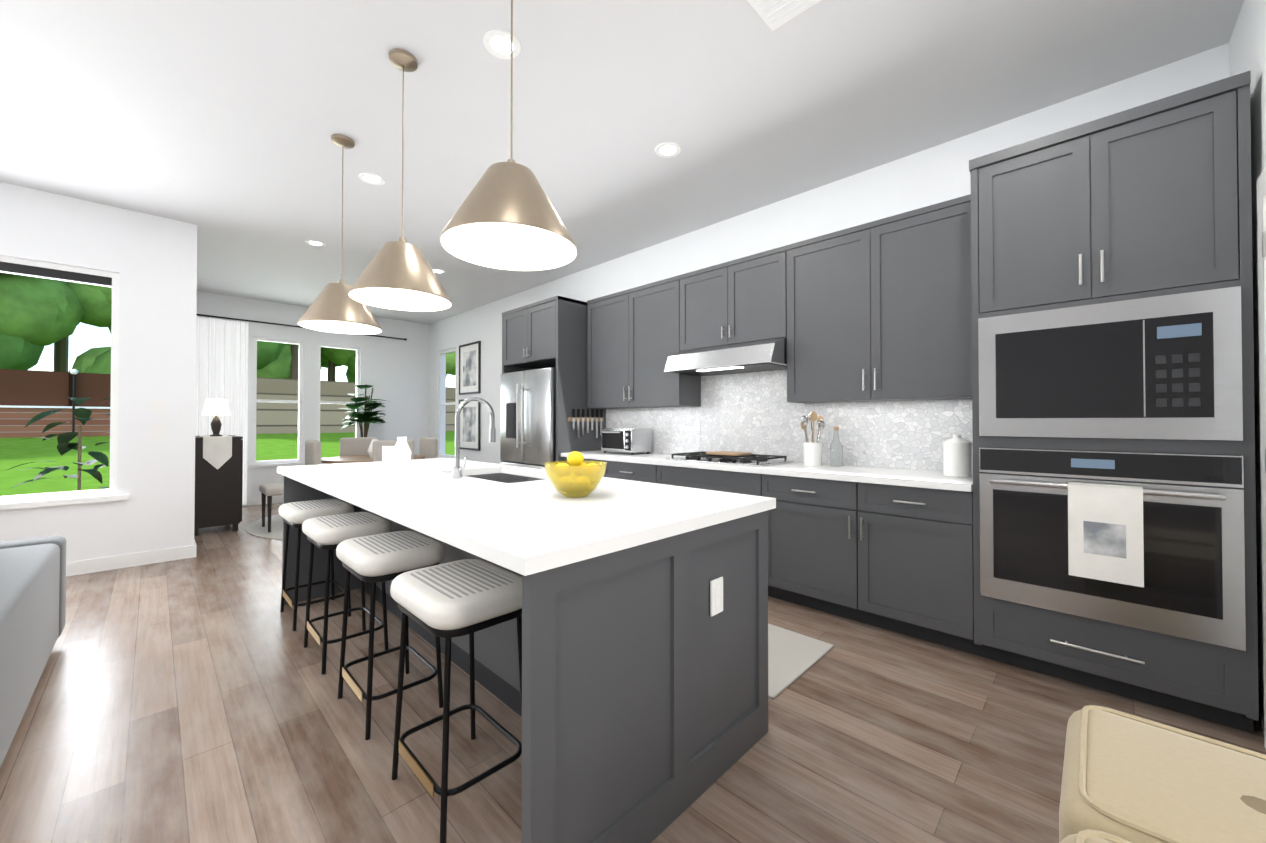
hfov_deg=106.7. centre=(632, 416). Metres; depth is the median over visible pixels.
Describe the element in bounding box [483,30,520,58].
recessed light
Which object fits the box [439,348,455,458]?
window
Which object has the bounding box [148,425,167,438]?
switch plate
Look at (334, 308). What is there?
pendant light
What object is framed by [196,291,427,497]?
wall
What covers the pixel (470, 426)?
picture frame
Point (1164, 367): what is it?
built-in microwave
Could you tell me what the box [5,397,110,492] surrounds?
shrub
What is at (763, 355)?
range hood
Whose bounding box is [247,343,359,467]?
nook window
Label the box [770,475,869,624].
base cabinet
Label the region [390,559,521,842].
bar stool
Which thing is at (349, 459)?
dining table
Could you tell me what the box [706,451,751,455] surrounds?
cutting board
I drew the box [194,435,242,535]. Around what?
sideboard
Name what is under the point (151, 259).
wall
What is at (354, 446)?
dining chair
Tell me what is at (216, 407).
table lamp
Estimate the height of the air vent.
0.011 m
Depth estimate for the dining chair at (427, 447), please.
6.56 m
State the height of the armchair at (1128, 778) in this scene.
0.475 m
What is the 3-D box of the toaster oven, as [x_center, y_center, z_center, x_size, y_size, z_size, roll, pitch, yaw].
[-0.085,0.246,4.795,0.460,0.255,0.317,-1,-1,44]
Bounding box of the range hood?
[664,338,786,375]
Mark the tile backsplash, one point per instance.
(754, 412)
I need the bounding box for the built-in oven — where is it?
[979,447,1245,650]
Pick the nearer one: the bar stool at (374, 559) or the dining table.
the bar stool at (374, 559)
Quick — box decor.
[382,437,411,464]
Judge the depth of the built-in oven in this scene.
2.01 m
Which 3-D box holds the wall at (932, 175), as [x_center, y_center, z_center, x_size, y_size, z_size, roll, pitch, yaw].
[0.684,-0.239,4.470,12.800,3.050,0.150,-1,-1,44]
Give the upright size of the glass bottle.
0.285 m
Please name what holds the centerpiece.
on the dining table
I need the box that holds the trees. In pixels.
[0,272,455,381]
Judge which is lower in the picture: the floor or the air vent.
the floor
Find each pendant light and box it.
[298,134,381,334]
[348,49,451,311]
[440,0,576,270]
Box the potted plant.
[338,384,388,436]
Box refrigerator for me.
[500,367,555,469]
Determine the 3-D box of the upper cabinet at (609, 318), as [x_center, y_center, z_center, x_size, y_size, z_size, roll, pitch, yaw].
[-0.130,-0.666,4.937,0.691,1.155,0.328,-1,-1,44]
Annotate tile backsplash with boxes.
[606,369,972,472]
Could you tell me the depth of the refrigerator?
5.11 m
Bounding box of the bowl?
[544,451,606,497]
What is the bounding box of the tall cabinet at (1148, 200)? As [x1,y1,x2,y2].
[966,70,1258,732]
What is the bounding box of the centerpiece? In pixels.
[367,439,378,457]
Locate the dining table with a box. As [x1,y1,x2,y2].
[321,455,424,463]
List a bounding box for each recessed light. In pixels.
[305,240,325,246]
[359,173,384,184]
[432,269,445,273]
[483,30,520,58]
[655,142,680,157]
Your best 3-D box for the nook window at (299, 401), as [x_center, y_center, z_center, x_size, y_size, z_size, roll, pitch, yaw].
[-5.458,-0.235,7.244,0.090,1.898,0.618,-1,-1,44]
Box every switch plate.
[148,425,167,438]
[149,400,167,412]
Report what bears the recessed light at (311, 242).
in the ceiling
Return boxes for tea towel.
[1068,482,1143,586]
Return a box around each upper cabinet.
[502,296,585,369]
[586,288,633,409]
[634,276,700,407]
[678,249,773,351]
[774,196,969,402]
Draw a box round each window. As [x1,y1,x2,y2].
[0,255,128,509]
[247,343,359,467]
[252,337,302,463]
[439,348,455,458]
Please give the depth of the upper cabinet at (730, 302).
3.82 m
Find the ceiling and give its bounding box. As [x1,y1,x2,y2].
[0,0,1243,323]
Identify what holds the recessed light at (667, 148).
in the ceiling
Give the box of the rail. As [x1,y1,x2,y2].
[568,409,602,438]
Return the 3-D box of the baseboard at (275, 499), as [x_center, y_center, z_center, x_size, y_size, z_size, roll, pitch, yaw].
[-4.992,1.264,7.584,0.015,0.110,3.300,-1,-1,44]
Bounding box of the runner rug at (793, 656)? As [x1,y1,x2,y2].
[768,624,833,698]
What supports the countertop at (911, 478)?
on the base cabinet at (820, 528)
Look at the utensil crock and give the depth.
3.43 m
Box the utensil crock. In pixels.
[801,411,824,465]
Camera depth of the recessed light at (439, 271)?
5.68 m
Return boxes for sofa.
[0,536,65,767]
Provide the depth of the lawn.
12.32 m
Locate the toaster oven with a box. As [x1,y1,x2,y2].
[601,428,650,454]
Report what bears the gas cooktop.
in the countertop at (911, 478)
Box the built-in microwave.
[978,286,1242,440]
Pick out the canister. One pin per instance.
(957, 455)
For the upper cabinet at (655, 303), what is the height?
1.155 m
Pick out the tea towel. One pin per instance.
(1105, 534)
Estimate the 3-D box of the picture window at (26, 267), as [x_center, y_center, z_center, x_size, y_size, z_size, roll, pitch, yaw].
[-5.044,-0.263,3.333,0.160,1.924,2.040,-1,-1,44]
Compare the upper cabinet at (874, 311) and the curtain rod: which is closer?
the upper cabinet at (874, 311)
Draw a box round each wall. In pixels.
[0,182,196,561]
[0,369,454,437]
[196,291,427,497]
[428,43,1229,463]
[1229,0,1265,747]
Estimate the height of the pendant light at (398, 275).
1.212 m
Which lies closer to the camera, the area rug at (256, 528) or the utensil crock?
the utensil crock
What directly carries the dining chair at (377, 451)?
on the area rug at (256, 528)
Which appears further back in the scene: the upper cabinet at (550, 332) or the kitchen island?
the upper cabinet at (550, 332)
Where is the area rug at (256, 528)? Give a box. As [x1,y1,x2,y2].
[246,514,282,539]
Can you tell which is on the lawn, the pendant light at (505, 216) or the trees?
the trees
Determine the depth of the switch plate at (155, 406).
4.15 m
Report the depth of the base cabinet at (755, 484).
3.52 m
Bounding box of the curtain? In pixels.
[195,317,247,504]
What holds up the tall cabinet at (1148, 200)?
on the floor
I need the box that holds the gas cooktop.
[665,451,792,466]
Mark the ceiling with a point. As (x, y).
(218, 122)
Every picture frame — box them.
[459,341,480,394]
[459,399,480,450]
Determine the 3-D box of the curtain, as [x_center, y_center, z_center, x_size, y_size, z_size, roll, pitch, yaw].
[-5.832,-0.046,6.656,0.053,2.650,0.600,-1,-1,44]
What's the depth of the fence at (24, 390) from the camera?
17.11 m
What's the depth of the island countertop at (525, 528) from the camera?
1.66 m
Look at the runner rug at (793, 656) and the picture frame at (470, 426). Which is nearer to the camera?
the runner rug at (793, 656)
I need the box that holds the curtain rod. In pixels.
[196,314,406,340]
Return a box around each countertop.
[277,457,775,576]
[561,451,972,491]
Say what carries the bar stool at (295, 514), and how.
on the floor
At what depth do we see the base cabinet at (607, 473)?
4.43 m
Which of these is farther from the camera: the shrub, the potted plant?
the potted plant
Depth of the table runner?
5.21 m
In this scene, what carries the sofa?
on the floor
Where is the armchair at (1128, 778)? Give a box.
[1059,705,1265,842]
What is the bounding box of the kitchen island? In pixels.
[282,469,770,842]
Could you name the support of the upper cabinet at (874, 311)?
attached to the wall at (932, 175)
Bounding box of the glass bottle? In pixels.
[830,427,842,466]
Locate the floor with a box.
[0,502,1265,842]
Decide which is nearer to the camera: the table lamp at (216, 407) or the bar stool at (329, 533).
the bar stool at (329, 533)
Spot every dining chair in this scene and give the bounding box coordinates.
[259,440,320,531]
[340,437,376,455]
[372,440,413,461]
[419,437,436,458]
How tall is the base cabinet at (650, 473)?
0.875 m
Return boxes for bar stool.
[279,499,353,630]
[302,512,390,673]
[336,531,444,739]
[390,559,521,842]
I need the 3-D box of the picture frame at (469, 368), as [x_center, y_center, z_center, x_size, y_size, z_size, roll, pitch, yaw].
[-2.646,-0.771,7.621,0.700,0.820,0.025,-1,-1,44]
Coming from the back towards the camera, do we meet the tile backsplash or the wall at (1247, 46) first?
the tile backsplash
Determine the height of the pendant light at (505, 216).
1.212 m
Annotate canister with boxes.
[943,434,971,476]
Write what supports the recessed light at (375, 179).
in the ceiling
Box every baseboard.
[66,543,196,575]
[242,495,282,505]
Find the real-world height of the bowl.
0.186 m
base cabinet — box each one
[562,457,609,477]
[610,461,661,483]
[662,465,769,595]
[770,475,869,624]
[870,483,977,654]
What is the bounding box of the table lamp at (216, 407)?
[202,399,230,435]
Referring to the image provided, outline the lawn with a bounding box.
[0,431,454,495]
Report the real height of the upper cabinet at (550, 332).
0.635 m
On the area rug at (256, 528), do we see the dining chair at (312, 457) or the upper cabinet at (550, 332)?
the dining chair at (312, 457)
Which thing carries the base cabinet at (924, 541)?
on the floor
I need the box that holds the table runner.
[197,435,231,469]
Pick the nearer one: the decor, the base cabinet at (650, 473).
the decor
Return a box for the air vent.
[747,0,820,30]

